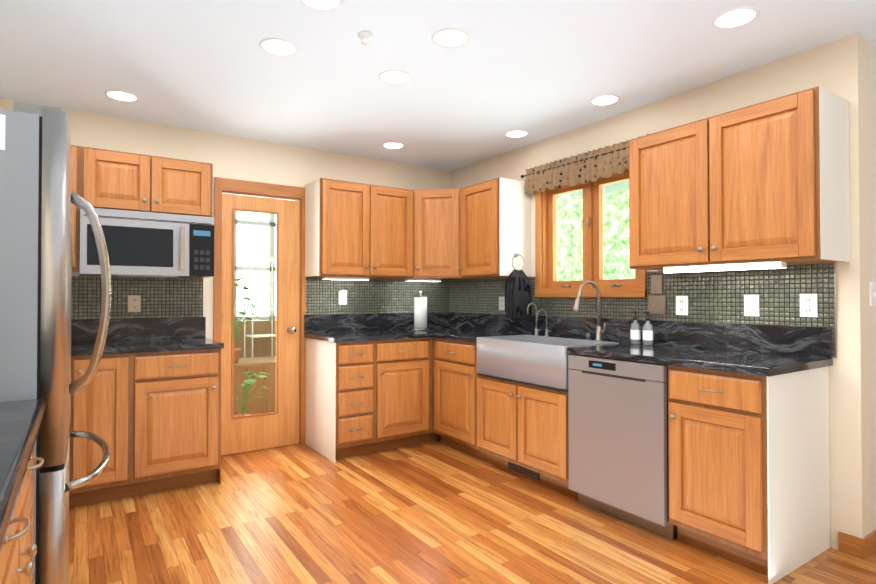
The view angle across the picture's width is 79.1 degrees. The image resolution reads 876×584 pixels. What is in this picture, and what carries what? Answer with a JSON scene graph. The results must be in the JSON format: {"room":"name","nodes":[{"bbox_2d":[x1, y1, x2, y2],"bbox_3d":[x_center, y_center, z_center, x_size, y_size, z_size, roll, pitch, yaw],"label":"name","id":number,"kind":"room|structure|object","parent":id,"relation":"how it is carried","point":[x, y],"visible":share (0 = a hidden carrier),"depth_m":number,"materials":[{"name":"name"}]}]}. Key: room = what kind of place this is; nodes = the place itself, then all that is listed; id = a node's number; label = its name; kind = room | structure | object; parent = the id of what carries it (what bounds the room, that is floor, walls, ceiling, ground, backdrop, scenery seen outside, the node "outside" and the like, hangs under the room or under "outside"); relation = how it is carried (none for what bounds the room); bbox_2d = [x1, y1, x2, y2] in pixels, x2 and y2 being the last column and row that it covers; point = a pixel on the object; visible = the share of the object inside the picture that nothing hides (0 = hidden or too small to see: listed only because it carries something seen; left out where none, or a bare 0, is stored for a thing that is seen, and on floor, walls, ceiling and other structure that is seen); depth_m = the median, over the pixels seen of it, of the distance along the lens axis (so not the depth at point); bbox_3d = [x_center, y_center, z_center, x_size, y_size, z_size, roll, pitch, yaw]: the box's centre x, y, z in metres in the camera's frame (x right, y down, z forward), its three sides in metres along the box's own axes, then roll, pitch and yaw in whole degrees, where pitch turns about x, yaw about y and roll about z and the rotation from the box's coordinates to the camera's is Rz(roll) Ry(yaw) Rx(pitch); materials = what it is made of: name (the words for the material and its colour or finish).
{"room":"kitchen","nodes":[
{"label":"kitchen","id":0,"kind":"room"},
{"bbox_2d":[0,98,449,338],"bbox_3d":[-1.495,0.034,4.194,4.100,2.440,0.150,0,-1,-34],"label":"wall","id":1,"kind":"structure","parent":0,"point":[236,158],"depth_m":4.07,"materials":[{"name":"beige paint"}]},
{"bbox_2d":[71,276,202,318],"bbox_3d":[-2.222,0.118,3.607,1.160,0.427,0.007,0,-1,-34],"label":"tile backsplash","id":2,"kind":"structure","parent":1,"relation":"attached to","point":[160,297],"depth_m":3.71,"materials":[{"name":"tile"}]},
{"bbox_2d":[128,295,140,311],"bbox_3d":[-2.103,0.087,3.676,0.075,0.115,0.008,0,-1,-34],"label":"electrical outlet plate","id":3,"kind":"object","parent":2,"relation":"attached to","point":[134,301],"depth_m":3.67,"materials":[{"name":"beige plastic"}]},
{"bbox_2d":[71,145,212,271],"bbox_3d":[-2.118,-0.505,3.460,1.160,0.760,0.375,0,-1,-34],"label":"upper cabinet","id":4,"kind":"object","parent":1,"relation":"attached to","point":[111,179],"visible":0.52,"depth_m":3.40,"materials":[{"name":"brown wood"}]},
{"bbox_2d":[80,208,213,277],"bbox_3d":[-1.933,-0.299,3.541,0.756,0.404,0.440,0,-1,-34],"label":"microwave","id":5,"kind":"object","parent":4,"relation":"attached to","point":[147,244],"visible":0.98,"depth_m":3.39,"materials":[{"name":"silver metal"}]},
{"bbox_2d":[213,177,305,444],"bbox_3d":[-1.426,0.202,4.228,0.708,2.105,0.168,0,-1,-34],"label":"door frame","id":6,"kind":"structure","parent":1,"relation":"attached to","point":[251,188],"depth_m":4.19,"materials":[{"name":"brown wood"}]},
{"bbox_2d":[221,194,299,455],"bbox_3d":[-1.381,0.254,4.173,0.610,1.984,0.112,0,-1,-34],"label":"door","id":7,"kind":"structure","parent":1,"relation":"in","point":[265,430],"depth_m":4.23,"materials":[{"name":"brown wood"}]},
{"bbox_2d":[305,178,408,280],"bbox_3d":[-0.614,-0.493,4.461,0.904,0.760,0.395,0,-1,-34],"label":"upper cabinet","id":8,"kind":"object","parent":1,"relation":"attached to","point":[362,231],"depth_m":4.28,"materials":[{"name":"brown wood"}]},
{"bbox_2d":[304,312,447,331],"bbox_3d":[-0.494,0.275,4.751,1.452,0.150,0.020,0,-1,-34],"label":"backsplash","id":9,"kind":"structure","parent":1,"relation":"attached to","point":[332,322],"depth_m":4.65,"materials":[{"name":"black stone"}]},
{"bbox_2d":[306,277,450,314],"bbox_3d":[-0.495,0.119,4.770,1.455,0.453,0.008,0,-1,-34],"label":"tile backsplash","id":10,"kind":"structure","parent":1,"relation":"attached to","point":[371,296],"depth_m":4.72,"materials":[{"name":"tile"}]},
{"bbox_2d":[339,290,346,304],"bbox_3d":[-0.809,0.054,4.537,0.075,0.122,0.030,0,-1,-34],"label":"electrical outlet plate","id":11,"kind":"object","parent":10,"relation":"attached to","point":[343,293],"depth_m":4.53,"materials":[{"name":"white plastic"}]},
{"bbox_2d":[409,188,460,280],"bbox_3d":[0.027,-0.490,4.709,0.700,0.760,0.699,0,-1,-34],"label":"upper cabinet","id":12,"kind":"object","parent":1,"relation":"attached to","point":[434,214],"depth_m":4.52,"materials":[{"name":"brown wood"}]},
{"bbox_2d":[0,0,875,195],"bbox_3d":[1.260,-1.238,2.357,6.600,0.060,6.300,0,-1,-34],"label":"ceiling","id":13,"kind":"structure","parent":0,"point":[538,70],"depth_m":2.78,"materials":[{"name":"white paint"}]},
{"bbox_2d":[104,90,138,101],"bbox_3d":[-1.937,-1.194,3.253,0.184,0.005,0.184,0,-1,-34],"label":"recessed light","id":14,"kind":"object","parent":13,"relation":"in","point":[119,95],"visible":1,"depth_m":3.24,"materials":[{"name":"white glass"}]},
{"bbox_2d":[259,38,297,55],"bbox_3d":[-0.786,-1.202,2.618,0.184,0.005,0.184,0,-1,-34],"label":"recessed light","id":15,"kind":"object","parent":13,"relation":"in","point":[278,46],"visible":1,"depth_m":2.61,"materials":[{"name":"white glass"}]},
{"bbox_2d":[299,0,342,10],"bbox_3d":[-0.487,-1.207,2.192,0.184,0.005,0.184,0,-1,-34],"label":"recessed light","id":16,"kind":"object","parent":13,"relation":"in","point":[324,5],"visible":1,"depth_m":2.23,"materials":[{"name":"white glass"}]},
{"bbox_2d":[358,31,372,44],"bbox_3d":[-0.341,-1.185,2.495,0.070,0.041,0.070,0,-1,-34],"label":"smoke detector","id":17,"kind":"object","parent":13,"relation":"attached to","point":[365,36],"visible":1,"depth_m":2.48,"materials":[{"name":"white plastic"}]},
{"bbox_2d":[382,142,404,148],"bbox_3d":[-0.362,-1.182,4.315,0.184,0.005,0.184,0,-1,-34],"label":"recessed light","id":18,"kind":"object","parent":13,"relation":"in","point":[393,145],"visible":1,"depth_m":4.30,"materials":[{"name":"white glass"}]},
{"bbox_2d":[378,70,410,83],"bbox_3d":[-0.241,-1.198,2.973,0.184,0.005,0.184,0,-1,-34],"label":"recessed light","id":19,"kind":"object","parent":13,"relation":"in","point":[394,76],"visible":1,"depth_m":2.96,"materials":[{"name":"white glass"}]},
{"bbox_2d":[431,28,469,46],"bbox_3d":[0.061,-1.203,2.525,0.184,0.005,0.184,0,-1,-34],"label":"recessed light","id":20,"kind":"object","parent":13,"relation":"in","point":[451,37],"visible":1,"depth_m":2.51,"materials":[{"name":"white glass"}]},
{"bbox_2d":[504,130,528,137],"bbox_3d":[0.594,-1.186,4.006,0.184,0.005,0.184,0,-1,-34],"label":"recessed light","id":21,"kind":"object","parent":13,"relation":"in","point":[516,133],"visible":1,"depth_m":3.99,"materials":[{"name":"white glass"}]},
{"bbox_2d":[590,94,619,105],"bbox_3d":[1.044,-1.194,3.321,0.184,0.005,0.184,0,-1,-34],"label":"recessed light","id":22,"kind":"object","parent":13,"relation":"in","point":[603,100],"visible":1,"depth_m":3.31,"materials":[{"name":"white glass"}]},
{"bbox_2d":[712,7,759,28],"bbox_3d":[1.315,-1.205,2.346,0.184,0.005,0.184,0,-1,-34],"label":"recessed light","id":23,"kind":"object","parent":13,"relation":"in","point":[735,17],"visible":1,"depth_m":2.33,"materials":[{"name":"white glass"}]},
{"bbox_2d":[69,440,875,583],"bbox_3d":[1.260,1.262,2.328,6.600,0.060,6.300,0,-1,-34],"label":"floor","id":24,"kind":"structure","parent":0,"point":[436,512],"depth_m":2.69,"materials":[{"name":"brown wood"}]},
{"bbox_2d":[0,491,11,583],"bbox_3d":[-0.655,0.769,0.187,0.655,0.875,1.116,0,-1,-34],"label":"base cabinet","id":25,"kind":"object","parent":24,"relation":"on","point":[6,515],"depth_m":0.88,"materials":[{"name":"brown wood"}]},
{"bbox_2d":[8,411,39,583],"bbox_3d":[-1.159,0.778,0.934,0.655,0.875,0.998,0,-1,-34],"label":"base cabinet","id":26,"kind":"object","parent":24,"relation":"on","point":[20,571],"depth_m":1.17,"materials":[{"name":"brown wood"}]},
{"bbox_2d":[0,399,39,510],"bbox_3d":[-0.522,0.311,-0.026,0.697,0.034,3.310,0,-1,-34],"label":"countertop","id":27,"kind":"structure","parent":26,"relation":"on","point":[17,418],"depth_m":1.14,"materials":[{"name":"black stone"}]},
{"bbox_2d":[0,101,110,583],"bbox_3d":[-1.620,0.340,1.796,0.877,1.772,0.911,0,-1,-34],"label":"fridge","id":28,"kind":"object","parent":24,"relation":"on","point":[38,197],"visible":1,"depth_m":1.56,"materials":[{"name":"grey metal"}]},
{"bbox_2d":[69,317,223,507],"bbox_3d":[-2.037,0.714,3.329,1.185,1.060,0.659,0,-1,-34],"label":"base cabinet","id":29,"kind":"object","parent":24,"relation":"on","point":[146,403],"visible":0.73,"depth_m":3.22,"materials":[{"name":"brown wood"}]},
{"bbox_2d":[305,340,387,462],"bbox_3d":[-0.750,0.816,4.215,0.401,0.875,0.628,0,-1,-34],"label":"base cabinet","id":30,"kind":"object","parent":24,"relation":"on","point":[347,380],"depth_m":3.99,"materials":[{"name":"brown wood"}]},
{"bbox_2d":[304,328,483,343],"bbox_3d":[-0.314,0.364,4.508,1.479,0.034,0.638,0,-1,-34],"label":"countertop","id":31,"kind":"structure","parent":30,"relation":"on","point":[385,333],"depth_m":4.31,"materials":[{"name":"black stone"}]},
{"bbox_2d":[412,291,428,329],"bbox_3d":[-0.156,0.175,4.763,0.150,0.349,0.150,0,-1,-34],"label":"paper towel holder","id":32,"kind":"object","parent":31,"relation":"on","point":[420,313],"visible":1,"depth_m":4.71,"materials":[{"name":"white paper"}]},
{"bbox_2d":[388,336,431,449],"bbox_3d":[-0.449,0.819,4.418,0.483,0.875,0.628,0,-1,-34],"label":"base cabinet","id":33,"kind":"object","parent":24,"relation":"on","point":[409,357],"depth_m":4.20,"materials":[{"name":"brown wood"}]},
{"bbox_2d":[432,336,476,457],"bbox_3d":[0.365,0.817,4.257,0.627,0.875,0.589,0,-1,-34],"label":"base cabinet","id":34,"kind":"object","parent":24,"relation":"on","point":[454,362],"depth_m":4.07,"materials":[{"name":"brown wood"}]},
{"bbox_2d":[432,332,531,343],"bbox_3d":[0.375,0.361,4.238,0.637,0.034,0.579,0,-1,-34],"label":"countertop","id":35,"kind":"structure","parent":34,"relation":"on","point":[451,335],"depth_m":4.19,"materials":[{"name":"black stone"}]},
{"bbox_2d":[527,303,539,334],"bbox_3d":[0.733,0.216,4.062,0.112,0.250,0.057,0,-1,-34],"label":"tap","id":36,"kind":"object","parent":35,"relation":"on","point":[536,331],"visible":0.98,"depth_m":4.08,"materials":[{"name":"silver metal"}]},
{"bbox_2d":[536,309,550,335],"bbox_3d":[0.790,0.237,3.968,0.122,0.206,0.057,0,-1,-34],"label":"tap","id":37,"kind":"object","parent":35,"relation":"on","point":[546,331],"visible":1,"depth_m":3.99,"materials":[{"name":"silver metal"}]},
{"bbox_2d":[476,372,511,469],"bbox_3d":[0.649,0.929,3.833,0.627,0.640,0.583,0,-1,-34],"label":"base cabinet","id":38,"kind":"object","parent":24,"relation":"on","point":[491,391],"depth_m":3.70,"materials":[{"name":"brown wood"}]},
{"bbox_2d":[508,380,577,498],"bbox_3d":[0.881,0.925,3.490,0.627,0.640,0.515,0,-1,-34],"label":"base cabinet","id":39,"kind":"object","parent":24,"relation":"on","point":[538,424],"depth_m":3.32,"materials":[{"name":"brown wood"}]},
{"bbox_2d":[568,355,676,539],"bbox_3d":[1.181,0.806,3.010,0.605,0.868,0.610,0,-1,-34],"label":"dishwasher","id":40,"kind":"object","parent":24,"relation":"on","point":[618,434],"visible":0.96,"depth_m":2.80,"materials":[{"name":"silver metal"}]},
{"bbox_2d":[660,360,829,583],"bbox_3d":[1.499,0.797,2.574,0.627,0.875,0.460,0,-1,-34],"label":"base cabinet","id":41,"kind":"object","parent":24,"relation":"on","point":[748,453],"depth_m":2.37,"materials":[{"name":"brown wood"}]},
{"bbox_2d":[567,344,832,375],"bbox_3d":[1.326,0.345,2.828,0.637,0.034,1.102,0,-1,-34],"label":"countertop","id":42,"kind":"structure","parent":41,"relation":"on","point":[768,362],"depth_m":2.64,"materials":[{"name":"black stone"}]},
{"bbox_2d":[477,335,618,388],"bbox_3d":[0.709,0.456,3.594,0.496,0.251,0.850,0,-1,-34],"label":"sink","id":43,"kind":"object","parent":42,"relation":"in","point":[539,360],"visible":0.77,"depth_m":3.44,"materials":[{"name":"silver metal"}]},
{"bbox_2d":[573,280,605,340],"bbox_3d":[1.011,0.131,3.525,0.272,0.407,0.093,0,-1,-34],"label":"faucet","id":44,"kind":"object","parent":42,"relation":"on","point":[599,331],"visible":1,"depth_m":3.58,"materials":[{"name":"silver metal"}]},
{"bbox_2d":[630,311,640,343],"bbox_3d":[1.239,0.230,3.333,0.066,0.206,0.061,0,-1,-34],"label":"soap bottle","id":45,"kind":"object","parent":42,"relation":"on","point":[635,333],"visible":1,"depth_m":3.31,"materials":[{"name":"grey plastic"}]},
{"bbox_2d":[643,311,652,344],"bbox_3d":[1.291,0.229,3.265,0.066,0.206,0.061,0,-1,-34],"label":"soap bottle","id":46,"kind":"object","parent":42,"relation":"on","point":[647,333],"visible":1,"depth_m":3.24,"materials":[{"name":"grey plastic"}]},
{"bbox_2d":[450,33,873,549],"bbox_3d":[1.104,0.030,3.871,0.150,2.440,3.290,0,-1,-34],"label":"wall","id":47,"kind":"structure","parent":0,"point":[840,67],"depth_m":2.54,"materials":[{"name":"beige paint"}]},
{"bbox_2d":[461,177,530,279],"bbox_3d":[0.428,-0.494,4.386,0.395,0.760,0.550,0,-1,-34],"label":"upper cabinet","id":48,"kind":"object","parent":47,"relation":"attached to","point":[495,213],"depth_m":4.20,"materials":[{"name":"brown wood"}]},
{"bbox_2d":[505,252,531,317],"bbox_3d":[0.622,-0.047,4.148,0.260,0.514,0.048,0,-1,-34],"label":"towel","id":49,"kind":"object","parent":48,"relation":"hanging from","point":[518,296],"visible":1,"depth_m":4.13,"materials":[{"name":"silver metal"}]},
{"bbox_2d":[521,134,648,194],"bbox_3d":[1.022,-0.866,3.799,0.076,0.221,1.220,0,-1,-34],"label":"valance curtain","id":50,"kind":"object","parent":47,"relation":"attached to","point":[605,162],"visible":0.9,"depth_m":3.78,"materials":[{"name":"fabric"}]},
{"bbox_2d":[535,170,646,296],"bbox_3d":[1.113,-0.415,3.838,0.178,0.920,0.984,0,-1,-34],"label":"window","id":51,"kind":"structure","parent":47,"relation":"in","point":[547,284],"depth_m":3.87,"materials":[{"name":"brown wood"}]},
{"bbox_2d":[448,312,831,359],"bbox_3d":[0.997,0.265,3.855,0.020,0.150,3.172,0,-1,-34],"label":"backsplash","id":52,"kind":"structure","parent":47,"relation":"attached to","point":[783,340],"depth_m":3.14,"materials":[{"name":"black stone"}]},
{"bbox_2d":[451,263,836,357],"bbox_3d":[1.011,0.108,3.863,0.009,0.453,3.196,0,-1,-34],"label":"tile backsplash","id":53,"kind":"structure","parent":47,"relation":"attached to","point":[715,296],"depth_m":3.02,"materials":[{"name":"tile"}]},
{"bbox_2d":[499,297,504,309],"bbox_3d":[0.546,0.104,4.539,0.008,0.115,0.075,0,-1,-34],"label":"electrical outlet plate","id":54,"kind":"object","parent":53,"relation":"attached to","point":[501,299],"depth_m":4.53,"materials":[{"name":"white plastic"}]},
{"bbox_2d":[648,275,665,313],"bbox_3d":[1.370,0.022,3.314,0.012,0.240,0.118,0,-1,-34],"label":"electrical outlet plate","id":55,"kind":"object","parent":53,"relation":"attached to","point":[656,304],"depth_m":3.31,"materials":[{"name":"brown plastic"}]},
{"bbox_2d":[676,296,687,314],"bbox_3d":[1.462,0.086,3.180,0.008,0.115,0.075,0,-1,-34],"label":"electrical outlet plate","id":56,"kind":"object","parent":53,"relation":"attached to","point":[681,301],"depth_m":3.18,"materials":[{"name":"white plastic"}]},
{"bbox_2d":[744,295,758,315],"bbox_3d":[1.684,0.078,2.851,0.008,0.115,0.075,0,-1,-34],"label":"electrical outlet plate","id":57,"kind":"object","parent":53,"relation":"attached to","point":[751,302],"depth_m":2.85,"materials":[{"name":"white plastic"}]},
{"bbox_2d":[800,294,817,316],"bbox_3d":[1.834,0.072,2.628,0.008,0.115,0.075,0,-1,-34],"label":"electrical outlet plate","id":58,"kind":"object","parent":53,"relation":"attached to","point":[808,305],"depth_m":2.62,"materials":[{"name":"white plastic"}]},
{"bbox_2d":[629,86,849,272],"bbox_3d":[1.512,-0.499,2.797,0.375,0.788,0.972,0,-1,-34],"label":"upper cabinet","id":59,"kind":"object","parent":47,"relation":"attached to","point":[764,185],"visible":1,"depth_m":2.56,"materials":[{"name":"brown wood"}]},
{"bbox_2d":[870,42,875,529],"bbox_3d":[3.080,0.023,3.310,2.500,2.440,0.150,0,-1,-34],"label":"wall","id":60,"kind":"structure","parent":0,"point":[873,125],"depth_m":2.57,"materials":[{"name":"beige paint"}]},
{"bbox_2d":[853,530,875,559],"bbox_3d":[2.990,1.197,3.150,2.512,0.090,0.032,0,-1,-34],"label":"baseboard","id":61,"kind":"structure","parent":60,"relation":"attached to","point":[864,548],"depth_m":2.46,"materials":[{"name":"brown wood"}]},
{"bbox_2d":[870,282,875,305],"bbox_3d":[2.096,0.014,2.550,0.075,0.115,0.012,0,-1,-34],"label":"electrical outlet plate","id":62,"kind":"object","parent":60,"relation":"attached to","point":[872,284],"depth_m":2.54,"materials":[{"name":"white plastic"}]},
{"label":"outside","id":63,"kind":"structure","parent":0,"visible":0},
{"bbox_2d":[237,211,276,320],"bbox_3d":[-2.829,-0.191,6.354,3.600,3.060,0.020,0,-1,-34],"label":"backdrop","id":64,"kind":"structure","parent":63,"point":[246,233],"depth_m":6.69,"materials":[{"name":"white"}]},
{"bbox_2d":[557,189,634,280],"bbox_3d":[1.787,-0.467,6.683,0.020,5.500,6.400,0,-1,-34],"label":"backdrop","id":65,"kind":"structure","parent":63,"point":[574,204],"depth_m":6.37,"materials":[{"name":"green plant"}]},
{"bbox_3d":[-2.139,1.298,5.313,3.200,0.058,2.449,0,-1,-34],"label":"deck","id":66,"kind":"object","parent":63,"visible":0},
{"bbox_2d":[234,372,269,416],"bbox_3d":[-1.769,1.003,4.789,0.498,0.516,0.512,0,-1,-34],"label":"plant","id":67,"kind":"object","parent":66,"relation":"on","point":[245,391],"depth_m":4.78,"materials":[{"name":"green plant"}]},
{"bbox_2d":[234,356,275,414],"bbox_3d":[-1.981,1.000,5.574,0.910,0.540,0.560,0,-1,-34],"label":"bench","id":68,"kind":"object","parent":66,"relation":"on","point":[266,362],"depth_m":5.39,"materials":[{"name":"brown wood"}]},
{"bbox_2d":[234,277,262,362],"bbox_3d":[-2.094,0.293,5.403,0.539,0.868,0.726,0,-1,-34],"label":"plant","id":69,"kind":"object","parent":68,"relation":"on","point":[236,359],"depth_m":5.38,"materials":[{"name":"green plant"}]},
{"bbox_2d":[234,211,276,357],"bbox_3d":[-2.341,-0.021,6.344,2.000,2.600,0.100,0,-1,-34],"label":"bars","id":70,"kind":"object","parent":66,"relation":"on","point":[248,346],"depth_m":6.42,"materials":[{"name":"grey"}]},
{"bbox_2d":[244,253,275,357],"bbox_3d":[-2.041,0.427,6.179,0.336,1.700,0.354,0,-1,-34],"label":"wire rack","id":71,"kind":"object","parent":66,"relation":"on","point":[272,258],"depth_m":6.14,"materials":[{"name":"white metal"}]}
]}

